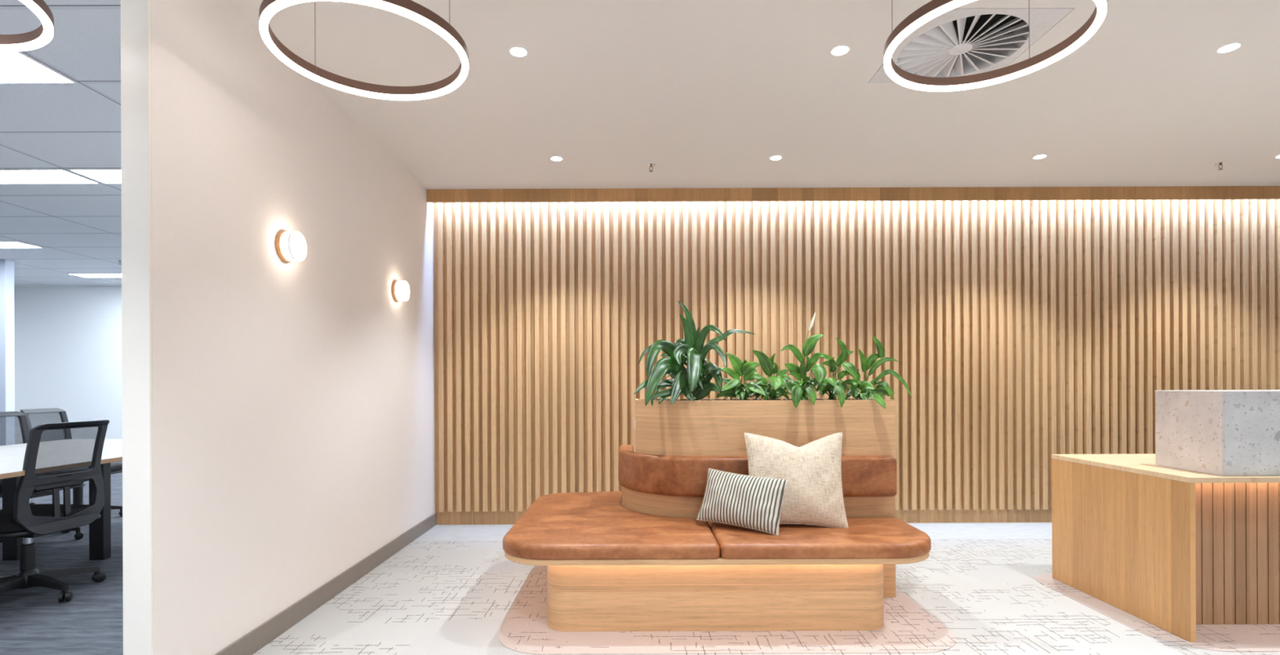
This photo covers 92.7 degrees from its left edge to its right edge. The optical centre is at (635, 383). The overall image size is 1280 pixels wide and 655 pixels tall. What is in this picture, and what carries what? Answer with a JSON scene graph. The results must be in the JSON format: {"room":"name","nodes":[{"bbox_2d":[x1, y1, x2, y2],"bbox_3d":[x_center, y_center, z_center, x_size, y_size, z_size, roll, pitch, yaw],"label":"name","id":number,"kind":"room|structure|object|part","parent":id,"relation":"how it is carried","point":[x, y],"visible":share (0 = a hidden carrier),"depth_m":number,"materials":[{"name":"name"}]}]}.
{"room":"lobby","nodes":[
{"label":"lobby","id":0,"kind":"room"},
{"bbox_2d":[13,285,122,438],"bbox_3d":[-5.775,-0.181,9.550,8.051,2.706,0.100,0,0,0],"label":"wall","id":1,"kind":"structure","parent":0,"point":[68,340],"depth_m":9.50,"materials":[{"name":"white paint"}]},
{"bbox_2d":[150,0,435,654],"bbox_3d":[-1.702,-0.197,5.794,0.096,2.706,7.412,0,0,0],"label":"wall","id":2,"kind":"structure","parent":0,"point":[293,403],"depth_m":2.75,"materials":[{"name":"paint"}]},
{"bbox_2d":[120,0,153,654],"bbox_3d":[-1.702,-0.197,2.083,0.096,2.706,0.010,0,0,0],"label":"door frame","id":3,"kind":"structure","parent":2,"relation":"attached to","point":[135,15],"depth_m":2.08,"materials":[{"name":"white paint"}]},
{"bbox_2d":[275,230,306,262],"bbox_3d":[-1.617,-0.649,2.875,0.076,0.145,0.145,0,0,0],"label":"wall sconce","id":4,"kind":"object","parent":2,"relation":"attached to","point":[291,246],"visible":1,"depth_m":2.83,"materials":[{"name":"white glass"}]},
{"bbox_2d":[214,512,436,654],"bbox_3d":[-1.643,1.107,3.551,0.012,0.098,2.947,0,0,0],"label":"baseboard","id":5,"kind":"structure","parent":2,"relation":"attached to","point":[255,639],"depth_m":3.15,"materials":[{"name":"grey paint"}]},
{"bbox_2d":[391,280,409,301],"bbox_3d":[-1.617,-0.644,4.215,0.076,0.145,0.145,0,0,0],"label":"wall sconce","id":6,"kind":"object","parent":2,"relation":"attached to","point":[400,289],"visible":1,"depth_m":4.17,"materials":[{"name":"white glass"}]},
{"bbox_2d":[0,0,1279,286],"bbox_3d":[-1.706,-1.599,3.200,16.200,0.100,12.800,0,0,0],"label":"ceiling","id":7,"kind":"structure","parent":0,"point":[704,92],"depth_m":3.40,"materials":[{"name":"paint"}]},
{"bbox_2d":[0,240,43,248],"bbox_3d":[-7.226,-1.524,6.680,1.204,0.008,0.296,0,0,0],"label":"ceiling light panel","id":8,"kind":"object","parent":7,"relation":"attached to","point":[3,244],"visible":1,"depth_m":6.71,"materials":[{"name":"white plastic"}]},
{"bbox_2d":[0,242,38,247],"bbox_3d":[-7.226,-1.525,6.680,1.184,0.004,0.276,0,0,0],"label":"diffuser","id":9,"kind":"object","parent":8,"relation":"attached to","point":[2,244],"depth_m":6.70,"materials":[{"name":"white plastic"}]},
{"bbox_2d":[0,0,53,51],"bbox_3d":[-2.235,-1.369,1.845,0.690,0.357,0.690,0,0,0],"label":"pendant","id":10,"kind":"object","parent":7,"relation":"hanging from","point":[38,37],"visible":1,"depth_m":2.13,"materials":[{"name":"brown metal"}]},
{"bbox_2d":[0,51,77,84],"bbox_3d":[-3.456,-1.539,2.962,1.204,0.008,0.321,0,0,0],"label":"ceiling light panel","id":11,"kind":"object","parent":7,"relation":"attached to","point":[15,67],"visible":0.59,"depth_m":3.01,"materials":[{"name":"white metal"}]},
{"bbox_2d":[0,168,100,184],"bbox_3d":[-4.696,-1.534,4.515,1.204,0.008,0.306,0,0,0],"label":"ceiling light panel","id":12,"kind":"object","parent":7,"relation":"attached to","point":[7,176],"visible":1,"depth_m":4.53,"materials":[{"name":"white plastic"}]},
{"bbox_2d":[67,168,121,183],"bbox_3d":[-3.456,-1.539,4.515,1.204,0.008,0.306,0,0,0],"label":"ceiling light panel","id":13,"kind":"object","parent":7,"relation":"attached to","point":[105,175],"visible":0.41,"depth_m":4.47,"materials":[{"name":"white plastic"}]},
{"bbox_2d":[67,272,121,277],"bbox_3d":[-7.226,-1.524,8.550,1.204,0.008,0.296,0,0,0],"label":"ceiling light panel","id":14,"kind":"object","parent":7,"relation":"attached to","point":[111,274],"visible":0.51,"depth_m":8.55,"materials":[{"name":"white plastic"}]},
{"bbox_2d":[258,0,468,100],"bbox_3d":[-0.963,-1.370,2.217,0.690,0.364,0.690,0,0,0],"label":"pendant","id":15,"kind":"object","parent":7,"relation":"hanging from","point":[410,9],"visible":1,"depth_m":2.24,"materials":[{"name":"brown metal"}]},
{"bbox_2d":[508,45,528,57],"bbox_3d":[-0.546,-1.552,2.850,0.094,0.004,0.094,0,0,0],"label":"recessed light","id":16,"kind":"object","parent":7,"relation":"in","point":[515,51],"visible":1,"depth_m":2.85,"materials":[{"name":"white plastic"}]},
{"bbox_2d":[549,155,563,160],"bbox_3d":[-0.543,-1.552,4.200,0.094,0.004,0.094,0,0,0],"label":"recessed light","id":17,"kind":"object","parent":7,"relation":"in","point":[553,157],"visible":1,"depth_m":4.20,"materials":[{"name":"white"}]},
{"bbox_2d":[646,163,655,171],"bbox_3d":[0.112,-1.534,4.330,0.062,0.046,0.062,0,0,0],"label":"sprinkler","id":18,"kind":"object","parent":7,"relation":"attached to","point":[651,165],"visible":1,"depth_m":4.33,"materials":[{"name":"silver metal"}]},
{"bbox_2d":[768,155,782,159],"bbox_3d":[0.967,-1.558,4.200,0.094,0.004,0.094,0,0,0],"label":"recessed light","id":19,"kind":"object","parent":7,"relation":"in","point":[774,157],"visible":1,"depth_m":4.20,"materials":[{"name":"white"}]},
{"bbox_2d":[829,44,850,56],"bbox_3d":[0.957,-1.557,2.850,0.094,0.004,0.094,0,0,0],"label":"recessed light","id":20,"kind":"object","parent":7,"relation":"in","point":[840,50],"visible":1,"depth_m":2.84,"materials":[{"name":"white plastic"}]},
{"bbox_2d":[868,8,1074,82],"bbox_3d":[1.518,-1.613,2.848,0.618,0.107,0.618,0,0,0],"label":"ceiling vent","id":21,"kind":"object","parent":7,"relation":"in","point":[957,42],"visible":0.77,"depth_m":2.82,"materials":[{"name":"white metal"}]},
{"bbox_3d":[1.373,-1.582,2.912,0.224,0.042,0.044,0,0,30],"label":"blade","id":22,"kind":"part","parent":21,"relation":"part of","materials":[{"name":"white metal"}]},
{"bbox_3d":[1.361,-1.582,2.872,0.224,0.042,0.044,0,0,15],"label":"blade","id":23,"kind":"part","parent":21,"relation":"part of","materials":[{"name":"white metal"}]},
{"bbox_3d":[1.394,-1.582,2.947,0.044,0.042,0.224,0,0,-45],"label":"blade","id":24,"kind":"part","parent":21,"relation":"part of","materials":[{"name":"white metal"}]},
{"bbox_3d":[1.360,-1.582,2.830,0.224,0.042,0.044,0,0,0],"label":"blade","id":25,"kind":"part","parent":21,"relation":"part of","materials":[{"name":"white metal"}]},
{"bbox_3d":[1.424,-1.582,2.976,0.044,0.042,0.224,0,0,-30],"label":"blade","id":26,"kind":"part","parent":21,"relation":"part of","materials":[{"name":"white metal"}]},
{"bbox_3d":[1.370,-1.582,2.790,0.224,0.042,0.044,0,0,-15],"label":"blade","id":27,"kind":"part","parent":21,"relation":"part of","materials":[{"name":"white metal"}]},
{"bbox_3d":[1.461,-1.582,2.996,0.044,0.042,0.224,0,0,-15],"label":"blade","id":28,"kind":"part","parent":21,"relation":"part of","materials":[{"name":"white metal"}]},
{"bbox_3d":[1.390,-1.582,2.754,0.224,0.042,0.044,0,0,-30],"label":"blade","id":29,"kind":"part","parent":21,"relation":"part of","materials":[{"name":"white metal"}]},
{"bbox_3d":[1.501,-1.583,3.006,0.044,0.042,0.224,0,0,0],"label":"blade","id":30,"kind":"part","parent":21,"relation":"part of","materials":[{"name":"white metal"}]},
{"bbox_3d":[1.418,-1.582,2.724,0.224,0.042,0.044,0,0,-45],"label":"blade","id":31,"kind":"part","parent":21,"relation":"part of","materials":[{"name":"white metal"}]},
{"bbox_3d":[1.542,-1.583,3.005,0.044,0.042,0.224,0,0,15],"label":"blade","id":32,"kind":"part","parent":21,"relation":"part of","materials":[{"name":"white metal"}]},
{"bbox_3d":[1.582,-1.583,2.993,0.044,0.042,0.224,0,0,30],"label":"blade","id":33,"kind":"part","parent":21,"relation":"part of","materials":[{"name":"white metal"}]},
{"bbox_3d":[1.454,-1.582,2.702,0.044,0.042,0.224,0,0,30],"label":"blade","id":34,"kind":"part","parent":21,"relation":"part of","materials":[{"name":"white metal"}]},
{"bbox_3d":[1.618,-1.583,2.971,0.224,0.042,0.044,0,0,-45],"label":"blade","id":35,"kind":"part","parent":21,"relation":"part of","materials":[{"name":"white metal"}]},
{"bbox_3d":[1.494,-1.583,2.691,0.044,0.042,0.224,0,0,15],"label":"blade","id":36,"kind":"part","parent":21,"relation":"part of","materials":[{"name":"white metal"}]},
{"bbox_3d":[1.646,-1.583,2.941,0.224,0.042,0.044,0,0,-30],"label":"blade","id":37,"kind":"part","parent":21,"relation":"part of","materials":[{"name":"white metal"}]},
{"bbox_3d":[1.535,-1.583,2.689,0.044,0.042,0.224,0,0,0],"label":"blade","id":38,"kind":"part","parent":21,"relation":"part of","materials":[{"name":"white metal"}]},
{"bbox_3d":[1.666,-1.583,2.905,0.224,0.042,0.044,0,0,-15],"label":"blade","id":39,"kind":"part","parent":21,"relation":"part of","materials":[{"name":"white metal"}]},
{"bbox_3d":[1.575,-1.583,2.699,0.044,0.042,0.224,0,0,-15],"label":"blade","id":40,"kind":"part","parent":21,"relation":"part of","materials":[{"name":"white metal"}]},
{"bbox_3d":[1.676,-1.583,2.865,0.224,0.042,0.044,0,0,0],"label":"blade","id":41,"kind":"part","parent":21,"relation":"part of","materials":[{"name":"white metal"}]},
{"bbox_3d":[1.612,-1.583,2.719,0.044,0.042,0.224,0,0,-30],"label":"blade","id":42,"kind":"part","parent":21,"relation":"part of","materials":[{"name":"white metal"}]},
{"bbox_3d":[1.675,-1.583,2.823,0.224,0.042,0.044,0,0,15],"label":"blade","id":43,"kind":"part","parent":21,"relation":"part of","materials":[{"name":"white metal"}]},
{"bbox_3d":[1.642,-1.583,2.748,0.044,0.042,0.224,0,0,-45],"label":"blade","id":44,"kind":"part","parent":21,"relation":"part of","materials":[{"name":"white metal"}]},
{"bbox_3d":[1.663,-1.583,2.783,0.224,0.042,0.044,0,0,30],"label":"blade","id":45,"kind":"part","parent":21,"relation":"part of","materials":[{"name":"white metal"}]},
{"bbox_2d":[883,0,1106,91],"bbox_3d":[1.269,-1.390,2.205,0.690,0.341,0.690,0,0,0],"label":"pendant","id":46,"kind":"object","parent":7,"relation":"hanging from","point":[932,9],"visible":1,"depth_m":2.31,"materials":[{"name":"brown metal"}]},
{"bbox_2d":[1031,154,1048,159],"bbox_3d":[2.784,-1.565,4.200,0.094,0.004,0.094,0,0,0],"label":"recessed light","id":47,"kind":"object","parent":7,"relation":"in","point":[1038,156],"visible":1,"depth_m":4.19,"materials":[{"name":"white"}]},
{"bbox_2d":[1214,161,1226,169],"bbox_3d":[4.164,-1.549,4.340,0.062,0.046,0.062,0,0,0],"label":"sprinkler","id":48,"kind":"object","parent":7,"relation":"attached to","point":[1220,162],"visible":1,"depth_m":4.34,"materials":[{"name":"silver metal"}]},
{"bbox_2d":[1215,41,1243,53],"bbox_3d":[2.764,-1.564,2.840,0.094,0.004,0.094,0,0,0],"label":"recessed light","id":49,"kind":"object","parent":7,"relation":"in","point":[1228,47],"visible":1,"depth_m":2.83,"materials":[{"name":"white plastic"}]},
{"bbox_2d":[0,460,1279,654],"bbox_3d":[-1.695,1.206,3.200,16.200,0.100,12.800,0,0,0],"label":"floor","id":50,"kind":"structure","parent":0,"point":[452,589],"depth_m":3.20,"materials":[{"name":"carpet"}]},
{"bbox_2d":[0,258,14,411],"bbox_3d":[-7.746,-0.173,7.505,0.110,2.706,0.110,0,0,0],"label":"trim","id":51,"kind":"structure","parent":50,"relation":"on","point":[6,266],"depth_m":7.47,"materials":[{"name":"paint"}]},
{"bbox_2d":[0,411,85,539],"bbox_3d":[-4.490,0.688,4.515,0.637,0.958,0.620,0,0,7],"label":"office chair","id":52,"kind":"object","parent":50,"relation":"on","point":[14,425],"visible":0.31,"depth_m":4.61,"materials":[{"name":"grey plastic"}]},
{"bbox_3d":[-4.735,0.370,4.531,0.074,0.277,0.340,0,0,7],"label":"panel","id":53,"kind":"part","parent":52,"relation":"part of","materials":[{"name":"black fabric"}]},
{"bbox_3d":[-4.742,0.503,4.532,0.133,0.588,0.450,0,0,7],"label":"frame","id":54,"kind":"part","parent":52,"relation":"part of","materials":[{"name":"grey plastic"}]},
{"bbox_3d":[-4.457,0.734,4.498,0.470,0.057,0.488,0,0,7],"label":"seat","id":55,"kind":"part","parent":52,"relation":"part of","materials":[{"name":"black fabric"}]},
{"bbox_2d":[0,419,109,602],"bbox_3d":[-3.320,0.683,3.330,0.637,0.958,0.620,0,0,7],"label":"office chair","id":56,"kind":"object","parent":50,"relation":"on","point":[60,454],"visible":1,"depth_m":3.30,"materials":[{"name":"black plastic"}]},
{"bbox_3d":[-3.352,0.729,3.347,0.470,0.057,0.488,0,0,7],"label":"seat","id":57,"kind":"part","parent":56,"relation":"part of","materials":[{"name":"black fabric"}]},
{"bbox_3d":[-3.069,0.497,3.313,0.133,0.588,0.450,0,0,7],"label":"frame","id":58,"kind":"part","parent":56,"relation":"part of","materials":[{"name":"grey plastic"}]},
{"bbox_3d":[-3.078,0.363,3.314,0.074,0.277,0.340,0,0,7],"label":"panel","id":59,"kind":"part","parent":56,"relation":"part of","materials":[{"name":"black fabric"}]},
{"bbox_2d":[0,438,122,559],"bbox_3d":[-3.872,0.805,3.440,1.494,0.720,3.080,0,0,0],"label":"table","id":60,"kind":"object","parent":50,"relation":"on","point":[11,456],"visible":0.47,"depth_m":4.04,"materials":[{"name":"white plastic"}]},
{"bbox_3d":[-4.147,0.819,4.070,0.096,0.694,0.060,0,0,0],"label":"leg","id":61,"kind":"part","parent":60,"relation":"part of","materials":[{"name":"black plastic"}]},
{"bbox_3d":[-3.572,0.817,4.070,0.096,0.694,0.060,0,0,0],"label":"leg","id":62,"kind":"part","parent":60,"relation":"part of","materials":[{"name":"black plastic"}]},
{"bbox_2d":[19,408,122,515],"bbox_3d":[-4.812,0.689,5.263,0.637,0.958,0.620,0,0,-3],"label":"office chair","id":63,"kind":"object","parent":50,"relation":"on","point":[35,417],"visible":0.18,"depth_m":5.25,"materials":[{"name":"grey plastic"}]},
{"bbox_3d":[-5.064,0.504,5.237,0.133,0.588,0.450,0,0,-3],"label":"frame","id":64,"kind":"part","parent":63,"relation":"part of","materials":[{"name":"grey plastic"}]},
{"bbox_3d":[-5.056,0.371,5.237,0.074,0.277,0.340,0,0,-3],"label":"panel","id":65,"kind":"part","parent":63,"relation":"part of","materials":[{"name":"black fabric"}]},
{"bbox_3d":[-4.777,0.735,5.251,0.470,0.057,0.488,0,0,-3],"label":"seat","id":66,"kind":"part","parent":63,"relation":"part of","materials":[{"name":"black fabric"}]},
{"bbox_2d":[497,564,956,654],"bbox_3d":[0.415,1.147,3.314,2.095,0.003,1.432,0,0,0],"label":"inlay","id":67,"kind":"object","parent":50,"relation":"on","point":[908,628],"visible":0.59,"depth_m":2.75,"materials":[{"name":"pink carpet"}]},
{"bbox_2d":[502,397,931,631],"bbox_3d":[0.385,0.616,3.400,2.035,1.059,1.400,0,0,0],"label":"bench","id":68,"kind":"object","parent":67,"relation":"on","point":[638,557],"visible":0.93,"depth_m":2.84,"materials":[{"name":"brown leather"}]},
{"bbox_2d":[502,490,719,559],"bbox_3d":[-0.127,0.746,3.400,1.010,0.065,1.400,0,0,0],"label":"seat cushion","id":69,"kind":"object","parent":68,"relation":"on","point":[595,525],"depth_m":2.94,"materials":[{"name":"brown leather"}]},
{"bbox_2d":[633,300,754,405],"bbox_3d":[0.346,-0.177,3.390,0.713,0.605,0.460,0,0,0],"label":"leaf plant","id":70,"kind":"object","parent":68,"relation":"on","point":[696,376],"visible":1,"depth_m":3.37,"materials":[{"name":"plant"}]},
{"bbox_2d":[715,351,766,399],"bbox_3d":[0.597,-0.031,3.449,0.290,0.299,0.218,0,0,0],"label":"peace lily","id":71,"kind":"object","parent":68,"relation":"on","point":[733,388],"visible":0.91,"depth_m":3.42,"materials":[{"name":"green plant"}]},
{"bbox_2d":[696,467,789,535],"bbox_3d":[0.526,0.573,3.018,0.448,0.276,0.164,0,0,32],"label":"cushion","id":72,"kind":"object","parent":68,"relation":"on","point":[750,501],"visible":1,"depth_m":2.96,"materials":[{"name":"fabric"}]},
{"bbox_2d":[617,444,897,497],"bbox_3d":[0.549,0.492,3.380,1.645,0.213,0.534,0,0,25],"label":"cushion","id":73,"kind":"object","parent":68,"relation":"on","point":[654,473],"depth_m":3.23,"materials":[{"name":"brown leather"}]},
{"bbox_2d":[751,349,793,399],"bbox_3d":[0.761,-0.035,3.422,0.250,0.305,0.244,0,0,0],"label":"peace lily","id":74,"kind":"object","parent":68,"relation":"on","point":[768,366],"visible":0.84,"depth_m":3.38,"materials":[{"name":"green plant"}]},
{"bbox_2d":[743,431,848,527],"bbox_3d":[0.811,0.487,3.098,0.512,0.477,0.197,0,0,5],"label":"cushion","id":75,"kind":"object","parent":68,"relation":"on","point":[813,495],"visible":0.78,"depth_m":3.04,"materials":[{"name":"beige fabric"}]},
{"bbox_2d":[780,311,826,407],"bbox_3d":[0.933,-0.141,3.379,0.252,0.534,0.359,0,0,0],"label":"peace lily","id":76,"kind":"object","parent":68,"relation":"on","point":[799,391],"visible":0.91,"depth_m":3.39,"materials":[{"name":"green plant"}]},
{"bbox_2d":[706,517,931,558],"bbox_3d":[0.893,0.742,2.981,1.020,0.065,0.562,0,0,0],"label":"seat cushion","id":77,"kind":"object","parent":68,"relation":"on","point":[864,537],"depth_m":2.76,"materials":[{"name":"brown leather"}]},
{"bbox_2d":[812,337,857,407],"bbox_3d":[1.095,-0.067,3.401,0.251,0.383,0.340,0,0,38],"label":"peace lily","id":78,"kind":"object","parent":68,"relation":"on","point":[840,388],"visible":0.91,"depth_m":3.40,"materials":[{"name":"green plant"}]},
{"bbox_2d":[841,334,911,408],"bbox_3d":[1.340,-0.073,3.389,0.287,0.405,0.322,0,0,-24],"label":"peace lily","id":79,"kind":"object","parent":68,"relation":"on","point":[882,388],"visible":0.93,"depth_m":3.41,"materials":[{"name":"green plant"}]},
{"bbox_2d":[1035,572,1279,651],"bbox_3d":[3.962,1.133,3.139,3.285,0.003,1.082,0,0,0],"label":"inlay","id":80,"kind":"object","parent":50,"relation":"on","point":[1243,637],"visible":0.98,"depth_m":2.81,"materials":[{"name":"pink carpet"}]},
{"bbox_2d":[1051,453,1279,642],"bbox_3d":[3.837,0.769,3.137,2.780,0.727,0.900,0,0,0],"label":"reception desk","id":81,"kind":"object","parent":80,"relation":"on","point":[1175,550],"visible":1,"depth_m":2.88,"materials":[{"name":"brown wood"}]},
{"bbox_3d":[2.459,0.787,3.136,0.022,0.702,0.897,0,0,0],"label":"panel","id":82,"kind":"part","parent":81,"relation":"part of","materials":[{"name":"brown wood"}]},
{"bbox_2d":[1051,453,1279,483],"bbox_3d":[3.836,0.418,3.137,2.780,0.024,0.900,0,0,0],"label":"countertop","id":83,"kind":"structure","parent":81,"relation":"on","point":[1131,463],"depth_m":2.99,"materials":[{"name":"brown wood"}]},
{"bbox_3d":[2.593,0.411,2.965,0.006,0.001,0.330,0,0,0],"label":"groove trim","id":84,"kind":"part","parent":81,"relation":"part of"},
{"bbox_2d":[1155,389,1279,475],"bbox_3d":[3.822,0.216,2.914,2.382,0.380,0.352,0,0,0],"label":"block","id":85,"kind":"object","parent":81,"relation":"on","point":[1214,432],"visible":1,"depth_m":2.75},
{"bbox_2d":[434,199,1279,524],"bbox_3d":[2.323,-0.212,5.046,7.953,2.706,0.118,0,0,0],"label":"wall","id":86,"kind":"structure","parent":0,"point":[1020,333],"depth_m":4.99,"materials":[{"name":"brown wood"}]},
{"bbox_2d":[426,186,1279,202],"bbox_3d":[2.318,-1.514,4.859,7.953,0.102,0.018,0,0,0],"label":"trim","id":87,"kind":"structure","parent":86,"relation":"attached to","point":[1111,193],"depth_m":4.85,"materials":[{"name":"brown wood"}]}
]}

